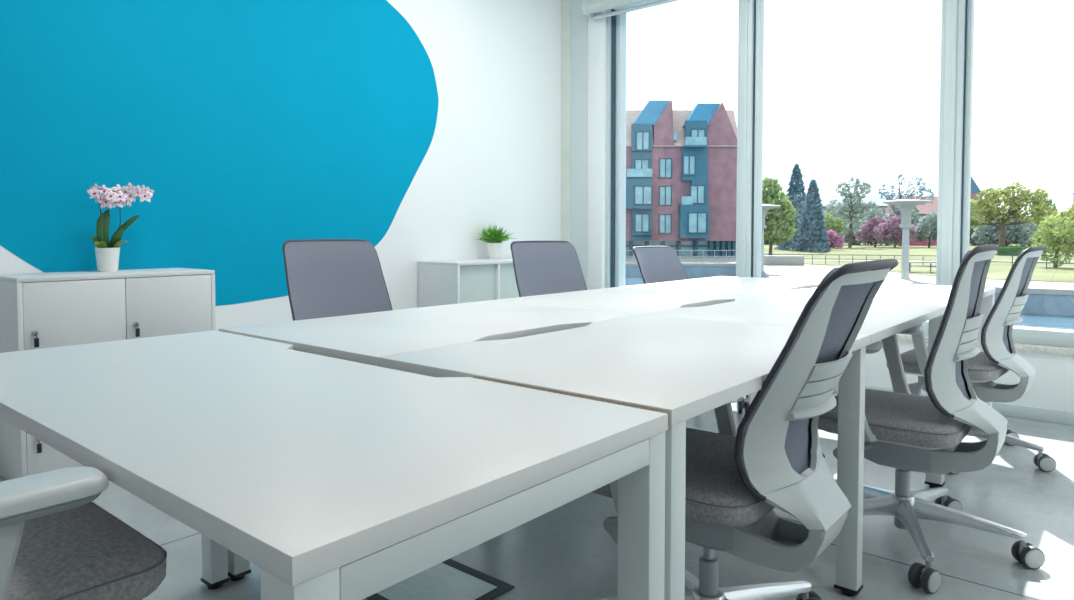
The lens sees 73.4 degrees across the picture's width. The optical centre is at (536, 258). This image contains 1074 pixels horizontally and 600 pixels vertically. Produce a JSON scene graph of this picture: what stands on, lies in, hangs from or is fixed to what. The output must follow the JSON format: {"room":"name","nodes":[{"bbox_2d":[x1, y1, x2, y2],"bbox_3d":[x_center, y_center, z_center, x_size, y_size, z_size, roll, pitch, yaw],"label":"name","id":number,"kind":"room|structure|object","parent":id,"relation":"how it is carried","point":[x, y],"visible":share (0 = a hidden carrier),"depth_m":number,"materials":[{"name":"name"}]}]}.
{"room":"open-plan office","nodes":[
{"label":"open-plan office","id":0,"kind":"room"},
{"bbox_2d":[0,0,560,330],"bbox_3d":[-2.576,-0.720,3.013,0.300,3.300,9.100,2,3,40],"label":"wall","id":1,"kind":"structure","parent":0,"point":[493,155],"depth_m":5.32,"materials":[{"name":"paint"}]},
{"bbox_2d":[0,0,438,305],"bbox_3d":[-2.271,-0.975,3.132,0.001,2.504,4.931,2,3,40],"label":"painted shape","id":2,"kind":"structure","parent":1,"relation":"attached to","point":[253,127],"depth_m":3.79,"materials":[{"name":"teal paint"}]},
{"bbox_2d":[0,390,1073,599],"bbox_3d":[0.524,1.125,0.474,8.400,0.200,9.100,2,3,40],"label":"floor","id":3,"kind":"structure","parent":0,"point":[566,552],"depth_m":2.39,"materials":[{"name":"tile"}]},
{"bbox_2d":[0,467,166,599],"bbox_3d":[-0.896,0.465,1.024,0.733,1.075,0.750,2,3,40],"label":"office chair","id":4,"kind":"object","parent":3,"relation":"on","point":[56,543],"visible":1,"depth_m":0.98,"materials":[{"name":"grey fabric"}]},
{"bbox_2d":[0,268,215,479],"bbox_3d":[-1.925,0.492,3.262,0.424,0.860,0.790,2,3,40],"label":"storage cabinet","id":5,"kind":"object","parent":3,"relation":"on","point":[48,309],"visible":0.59,"depth_m":3.03,"materials":[{"name":"laminate"}]},
{"bbox_2d":[87,182,153,271],"bbox_3d":[-1.934,-0.147,3.337,0.119,0.412,0.286,2,3,40],"label":"potted orchid","id":6,"kind":"object","parent":5,"relation":"on","point":[107,253],"visible":1,"depth_m":3.29,"materials":[{"name":"plant"}]},
{"bbox_2d":[0,330,667,599],"bbox_3d":[-0.588,0.615,1.405,1.525,0.751,0.670,2,3,40],"label":"desk","id":7,"kind":"object","parent":3,"relation":"on","point":[337,479],"visible":1,"depth_m":1.03,"materials":[{"name":"laminate"}]},
{"bbox_2d":[282,239,392,320],"bbox_3d":[-0.671,0.429,2.909,0.735,1.008,0.753,-2,3,-39],"label":"office chair","id":8,"kind":"object","parent":3,"relation":"on","point":[325,277],"visible":0.28,"depth_m":3.09,"materials":[{"name":"grey fabric"}]},
{"bbox_2d":[366,559,514,599],"bbox_3d":[-0.291,0.963,2.095,0.320,0.004,0.320,2,3,40],"label":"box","id":9,"kind":"object","parent":3,"relation":"on","point":[450,579],"visible":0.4,"depth_m":2.11,"materials":[{"name":"metal"}]},
{"bbox_2d":[418,258,518,307],"bbox_3d":[-0.281,0.427,5.243,0.390,0.842,1.180,2,3,40],"label":"base cabinet","id":10,"kind":"object","parent":3,"relation":"on","point":[442,282],"visible":0.27,"depth_m":4.84,"materials":[{"name":"plastic"}]},
{"bbox_2d":[478,223,516,258],"bbox_3d":[-0.309,-0.129,5.297,0.288,0.265,0.297,-1,2,-25],"label":"potted plant","id":11,"kind":"object","parent":10,"relation":"on","point":[494,237],"visible":0.98,"depth_m":5.25,"materials":[{"name":"green plant"}]},
{"bbox_2d":[510,241,586,296],"bbox_3d":[0.159,0.402,3.919,0.750,0.992,0.728,-2,3,-45],"label":"office chair","id":12,"kind":"object","parent":3,"relation":"on","point":[540,267],"visible":0.23,"depth_m":4.14,"materials":[{"name":"grey fabric"}]},
{"bbox_2d":[219,276,994,599],"bbox_3d":[0.709,0.556,2.946,1.525,0.755,3.340,2,3,40],"label":"desk","id":13,"kind":"object","parent":3,"relation":"on","point":[684,350],"visible":0.55,"depth_m":2.04,"materials":[{"name":"laminate"}]},
{"bbox_2d":[632,246,749,412],"bbox_3d":[0.979,0.404,4.405,0.756,0.949,0.777,-2,3,-42],"label":"office chair","id":14,"kind":"object","parent":3,"relation":"on","point":[656,264],"visible":0.19,"depth_m":4.62,"materials":[{"name":"grey fabric"}]},
{"bbox_2d":[592,259,897,599],"bbox_3d":[0.436,0.486,1.737,0.739,0.982,0.755,2,3,40],"label":"office chair","id":15,"kind":"object","parent":3,"relation":"on","point":[735,478],"visible":0.77,"depth_m":1.54,"materials":[{"name":"grey plastic"}]},
{"bbox_2d":[794,244,1044,593],"bbox_3d":[1.257,0.450,2.417,0.746,1.001,0.753,2,3,40],"label":"office chair","id":16,"kind":"object","parent":3,"relation":"on","point":[904,431],"visible":0.78,"depth_m":2.26,"materials":[{"name":"grey plastic"}]},
{"bbox_2d":[887,246,1055,473],"bbox_3d":[1.994,0.427,3.376,0.747,0.978,0.751,2,3,43],"label":"office chair","id":17,"kind":"object","parent":3,"relation":"on","point":[999,356],"visible":0.65,"depth_m":3.18,"materials":[{"name":"grey plastic"}]},
{"bbox_2d":[587,196,1073,411],"bbox_3d":[3.323,-0.747,3.736,7.800,3.300,0.400,2,3,40],"label":"wall","id":18,"kind":"structure","parent":0,"point":[1052,388],"depth_m":3.99,"materials":[{"name":"paint"}]},
{"bbox_2d":[561,0,570,242],"bbox_3d":[0.243,-0.833,6.054,0.100,3.300,0.012,2,3,40],"label":"trim","id":19,"kind":"structure","parent":18,"relation":"attached to","point":[565,4],"depth_m":6.04,"materials":[{"name":"paint"}]},
{"bbox_2d":[571,0,587,286],"bbox_3d":[0.349,-0.830,5.970,0.170,3.300,0.006,2,3,40],"label":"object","id":20,"kind":"structure","parent":18,"relation":"attached to","point":[579,22],"depth_m":5.96,"materials":[{"name":"metal"}]},
{"bbox_2d":[587,11,605,289],"bbox_3d":[0.516,-0.833,5.924,0.145,2.490,0.140,2,3,40],"label":"trim","id":21,"kind":"structure","parent":18,"relation":"attached to","point":[596,28],"depth_m":5.86,"materials":[{"name":"paint"}]},
{"bbox_2d":[605,0,755,287],"bbox_3d":[1.078,-0.818,5.516,1.241,2.490,0.162,2,3,40],"label":"window","id":22,"kind":"structure","parent":18,"relation":"in","point":[616,25],"depth_m":5.82,"materials":[{"name":"metal"}]},
{"bbox_2d":[582,0,678,19],"bbox_3d":[3.175,-1.905,3.451,7.255,0.145,0.160,2,3,40],"label":"roller blind","id":23,"kind":"object","parent":22,"relation":"attached to","point":[589,7],"visible":1,"depth_m":5.60,"materials":[{"name":"fabric"}]},
{"bbox_2d":[753,0,946,335],"bbox_3d":[2.008,-0.789,4.730,1.192,2.490,0.110,2,3,40],"label":"window","id":24,"kind":"structure","parent":18,"relation":"in","point":[759,52],"depth_m":5.07,"materials":[{"name":"metal"}]},
{"bbox_2d":[833,382,1073,425],"bbox_3d":[3.188,0.873,3.635,7.800,0.070,0.020,2,3,40],"label":"baseboard","id":25,"kind":"structure","parent":18,"relation":"attached to","point":[1010,410],"depth_m":4.00,"materials":[{"name":"metal"}]},
{"bbox_2d":[897,333,1073,355],"bbox_3d":[3.342,0.517,3.597,7.530,0.035,0.180,2,3,40],"label":"sill","id":26,"kind":"structure","parent":18,"relation":"attached to","point":[1044,349],"depth_m":3.98,"materials":[{"name":"stone"}]},
{"bbox_2d":[941,0,1073,347],"bbox_3d":[2.955,-0.759,3.933,1.277,2.490,0.152,2,3,40],"label":"window","id":27,"kind":"structure","parent":18,"relation":"in","point":[1024,335],"depth_m":4.26,"materials":[{"name":"metal"}]},
{"label":"outside","id":28,"kind":"structure","parent":0,"visible":0},
{"bbox_2d":[626,257,1073,288],"bbox_3d":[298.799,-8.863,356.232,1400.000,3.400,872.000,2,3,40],"label":"ground","id":29,"kind":"structure","parent":28,"point":[806,271],"depth_m":44.74,"materials":[{"name":"white concrete"}]},
{"bbox_2d":[626,250,735,262],"bbox_3d":[8.804,-0.194,62.035,17.050,1.075,0.061,0,2,0],"label":"railing","id":30,"kind":"object","parent":29,"relation":"on","point":[633,256],"visible":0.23,"depth_m":62.02,"materials":[{"name":"metal"}]},
{"bbox_2d":[626,100,736,255],"bbox_3d":[10.953,-8.757,81.642,21.265,16.737,12.580,0,2,0],"label":"apartment building","id":31,"kind":"structure","parent":29,"relation":"on","point":[681,165],"depth_m":76.64,"materials":[{"name":"red brick"}]},
{"bbox_2d":[764,255,803,264],"bbox_3d":[19.623,0.141,57.383,3.000,0.750,1.000,0,2,6],"label":"concrete planter","id":32,"kind":"object","parent":29,"relation":"on","point":[768,259],"visible":0.79,"depth_m":56.90,"materials":[{"name":"concrete"}]},
{"bbox_2d":[625,266,1073,315],"bbox_3d":[-49.224,0.578,97.833,600.000,2.680,28.750,2,3,40],"label":"wall","id":33,"kind":"structure","parent":29,"relation":"on","point":[1045,304],"depth_m":33.38,"materials":[{"name":"concrete"}]},
{"bbox_2d":[626,263,1073,295],"bbox_3d":[-49.124,-0.890,97.884,600.017,0.250,29.138,2,3,40],"label":"kerb","id":34,"kind":"object","parent":33,"relation":"on","point":[769,272],"visible":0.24,"depth_m":36.52,"materials":[{"name":"concrete"}]},
{"bbox_2d":[761,204,779,271],"bbox_3d":[14.819,-1.354,47.643,2.400,4.460,2.400,2,3,40],"label":"street lamp","id":35,"kind":"object","parent":34,"relation":"on","point":[765,207],"visible":0.51,"depth_m":47.38,"materials":[{"name":"metal"}]},
{"bbox_2d":[770,254,936,264],"bbox_3d":[24.254,0.086,57.856,14.050,0.825,0.061,1,2,20],"label":"railing","id":36,"kind":"object","parent":29,"relation":"on","point":[852,259],"visible":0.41,"depth_m":57.34,"materials":[{"name":"grey metal"}]},
{"bbox_2d":[883,199,930,278],"bbox_3d":[20.664,-1.085,40.382,2.400,4.460,2.400,2,3,40],"label":"street lamp","id":37,"kind":"object","parent":29,"relation":"on","point":[906,206],"visible":0.99,"depth_m":40.21,"materials":[{"name":"metal"}]},
{"bbox_2d":[764,242,1073,282],"bbox_3d":[232.011,-3.315,160.310,650.000,0.030,458.000,2,3,40],"label":"lawn","id":38,"kind":"structure","parent":29,"relation":"on","point":[997,270],"depth_m":70.88,"materials":[{"name":"green plant"}]},
{"bbox_2d":[764,229,777,244],"bbox_3d":[45.422,-6.664,151.074,10.943,7.876,6.355,2,3,40],"label":"tree","id":39,"kind":"object","parent":38,"relation":"on","point":[766,242],"visible":0.02,"depth_m":148.62,"materials":[{"name":"green plant"}]},
{"bbox_2d":[762,177,797,254],"bbox_3d":[25.679,-4.632,78.979,5.542,8.709,4.173,2,3,45],"label":"tree","id":40,"kind":"object","parent":38,"relation":"on","point":[779,218],"visible":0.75,"depth_m":77.71,"materials":[{"name":"green plant"}]},
{"bbox_2d":[774,164,810,249],"bbox_3d":[37.814,-7.514,105.146,5.919,12.704,6.013,2,3,40],"label":"conifer tree","id":41,"kind":"object","parent":38,"relation":"on","point":[796,177],"visible":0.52,"depth_m":104.32,"materials":[{"name":"green plant"}]},
{"bbox_2d":[793,179,830,251],"bbox_3d":[37.237,-5.857,97.199,4.860,9.853,5.008,2,3,40],"label":"conifer tree","id":42,"kind":"object","parent":38,"relation":"on","point":[814,240],"visible":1,"depth_m":96.28,"materials":[{"name":"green plant"}]},
{"bbox_2d":[823,212,843,241],"bbox_3d":[46.843,-4.568,115.995,4.904,5.850,4.161,2,3,40],"label":"tree","id":43,"kind":"object","parent":38,"relation":"on","point":[831,222],"visible":0.48,"depth_m":114.76,"materials":[{"name":"green plant"}]},
{"bbox_2d":[825,229,844,249],"bbox_3d":[42.342,-2.747,104.218,4.310,3.065,2.552,2,3,40],"label":"bush","id":44,"kind":"object","parent":38,"relation":"on","point":[834,238],"visible":0.64,"depth_m":103.38,"materials":[{"name":"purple plant"}]},
{"bbox_2d":[797,195,904,242],"bbox_3d":[78.348,-10.174,183.780,30.800,12.000,13.000,0,2,11],"label":"house","id":45,"kind":"structure","parent":38,"relation":"on","point":[825,199],"depth_m":179.89,"materials":[{"name":"white"}]},
{"bbox_2d":[825,177,878,247],"bbox_3d":[51.510,-7.610,118.133,8.272,11.756,4.138,2,3,40],"label":"tree","id":46,"kind":"object","parent":38,"relation":"on","point":[853,197],"visible":0.91,"depth_m":117.74,"materials":[{"name":"green plant"}]},
{"bbox_2d":[837,202,873,244],"bbox_3d":[64.910,-7.199,147.831,11.026,8.897,6.155,2,3,40],"label":"tree","id":47,"kind":"object","parent":38,"relation":"on","point":[845,211],"visible":0.08,"depth_m":146.82,"materials":[{"name":"green plant"}]},
{"bbox_2d":[843,208,895,244],"bbox_3d":[65.498,-6.226,140.703,11.104,7.733,6.184,2,3,40],"label":"tree","id":48,"kind":"object","parent":38,"relation":"on","point":[882,213],"visible":0.12,"depth_m":140.39,"materials":[{"name":"green plant"}]},
{"bbox_2d":[854,215,890,246],"bbox_3d":[57.978,-4.731,123.640,7.067,5.612,4.099,2,3,40],"label":"tree","id":49,"kind":"object","parent":38,"relation":"on","point":[868,228],"visible":0.66,"depth_m":123.52,"materials":[{"name":"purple plant"}]},
{"bbox_2d":[873,214,916,247],"bbox_3d":[58.381,-4.477,117.476,6.610,5.561,4.147,2,3,40],"label":"tree","id":50,"kind":"object","parent":38,"relation":"on","point":[885,234],"visible":0.75,"depth_m":117.03,"materials":[{"name":"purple plant"}]},
{"bbox_2d":[878,174,935,245],"bbox_3d":[66.328,-8.717,129.535,9.375,13.131,5.368,2,3,40],"label":"tree","id":51,"kind":"object","parent":38,"relation":"on","point":[896,210],"visible":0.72,"depth_m":129.41,"materials":[{"name":"green plant"}]},
{"bbox_2d":[885,196,937,243],"bbox_3d":[85.499,-8.511,159.152,14.800,10.500,11.000,0,2,3],"label":"house","id":52,"kind":"structure","parent":38,"relation":"on","point":[927,207],"depth_m":156.18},
{"bbox_2d":[896,205,933,244],"bbox_3d":[75.949,-7.164,146.313,11.113,9.215,6.232,2,3,40],"label":"tree","id":53,"kind":"object","parent":38,"relation":"on","point":[914,217],"visible":0.06,"depth_m":145.13,"materials":[{"name":"green plant"}]},
{"bbox_2d":[909,261,935,272],"bbox_3d":[24.749,0.548,46.550,1.800,0.740,1.680,1,2,29],"label":"bench","id":54,"kind":"object","parent":38,"relation":"on","point":[930,262],"visible":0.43,"depth_m":46.20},
{"bbox_2d":[910,211,936,247],"bbox_3d":[64.991,-4.835,118.943,6.864,6.165,4.333,2,3,40],"label":"tree","id":55,"kind":"object","parent":38,"relation":"on","point":[928,222],"visible":0.72,"depth_m":118.41,"materials":[{"name":"green plant"}]},
{"bbox_2d":[910,239,936,245],"bbox_3d":[72.420,-3.019,134.505,7.500,1.350,0.100,0,2,-3],"label":"fence","id":56,"kind":"object","parent":38,"relation":"on","point":[916,243],"visible":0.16,"depth_m":134.44,"materials":[{"name":"paint"}]},
{"bbox_2d":[804,260,1073,261],"bbox_3d":[52.225,0.663,52.201,66.000,0.001,21.400,2,3,40],"label":"path","id":57,"kind":"structure","parent":38,"relation":"on","point":[804,260],"depth_m":65.53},
{"bbox_2d":[970,177,980,206],"bbox_3d":[151.619,-17.716,252.246,7.200,22.000,7.200,2,3,40],"label":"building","id":58,"kind":"structure","parent":38,"relation":"on","point":[975,190],"depth_m":249.94,"materials":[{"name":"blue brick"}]},
{"bbox_2d":[969,207,1012,245],"bbox_3d":[86.352,-6.499,137.566,11.224,8.399,6.129,2,3,40],"label":"tree","id":59,"kind":"object","parent":38,"relation":"on","point":[972,241],"visible":0.06,"depth_m":138.16,"materials":[{"name":"green plant"}]},
{"bbox_2d":[971,209,1039,246],"bbox_3d":[85.171,-5.891,130.798,10.979,7.644,6.165,2,3,40],"label":"tree","id":60,"kind":"object","parent":38,"relation":"on","point":[1017,231],"visible":0.57,"depth_m":129.70,"materials":[{"name":"green plant"}]},
{"bbox_2d":[996,247,1028,255],"bbox_3d":[52.811,-0.807,79.110,4.113,1.035,1.460,1,3,34],"label":"clipped hedge","id":61,"kind":"object","parent":38,"relation":"on","point":[1010,251],"visible":0.51,"depth_m":79.01,"materials":[{"name":"green plant"}]},
{"bbox_2d":[970,182,1058,246],"bbox_3d":[67.246,-6.120,103.987,13.861,9.872,5.256,2,3,40],"label":"tree","id":62,"kind":"object","parent":38,"relation":"on","point":[988,206],"visible":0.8,"depth_m":102.97,"materials":[{"name":"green plant"}]},
{"bbox_2d":[991,254,1073,269],"bbox_3d":[38.441,0.369,47.445,16.060,1.030,0.060,2,3,40],"label":"railing","id":63,"kind":"object","parent":38,"relation":"on","point":[1046,262],"visible":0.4,"depth_m":50.02,"materials":[{"name":"grey metal"}]},
{"bbox_2d":[1021,199,1056,245],"bbox_3d":[93.976,-6.626,132.692,11.003,8.904,6.054,2,3,40],"label":"tree","id":64,"kind":"object","parent":38,"relation":"on","point":[1050,201],"visible":0.03,"depth_m":132.25,"materials":[{"name":"green plant"}]},
{"bbox_2d":[1029,213,1073,267],"bbox_3d":[38.709,-1.313,52.333,4.990,4.044,2.505,2,3,40],"label":"tree","id":65,"kind":"object","parent":38,"relation":"on","point":[1052,243],"visible":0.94,"depth_m":52.53,"materials":[{"name":"green plant"}]},
{"bbox_2d":[1040,202,1073,235],"bbox_3d":[71.769,-4.531,95.081,8.991,7.333,4.677,2,3,40],"label":"tree","id":66,"kind":"object","parent":38,"relation":"on","point":[1069,214],"visible":0.2,"depth_m":95.70,"materials":[{"name":"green plant"}]},
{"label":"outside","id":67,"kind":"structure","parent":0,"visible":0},
{"bbox_2d":[625,277,1073,329],"bbox_3d":[33.608,3.476,25.479,300.000,1.250,70.000,2,3,40],"label":"canal water","id":68,"kind":"structure","parent":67,"point":[1029,320],"depth_m":30.87,"materials":[{"name":"blue liquid"}]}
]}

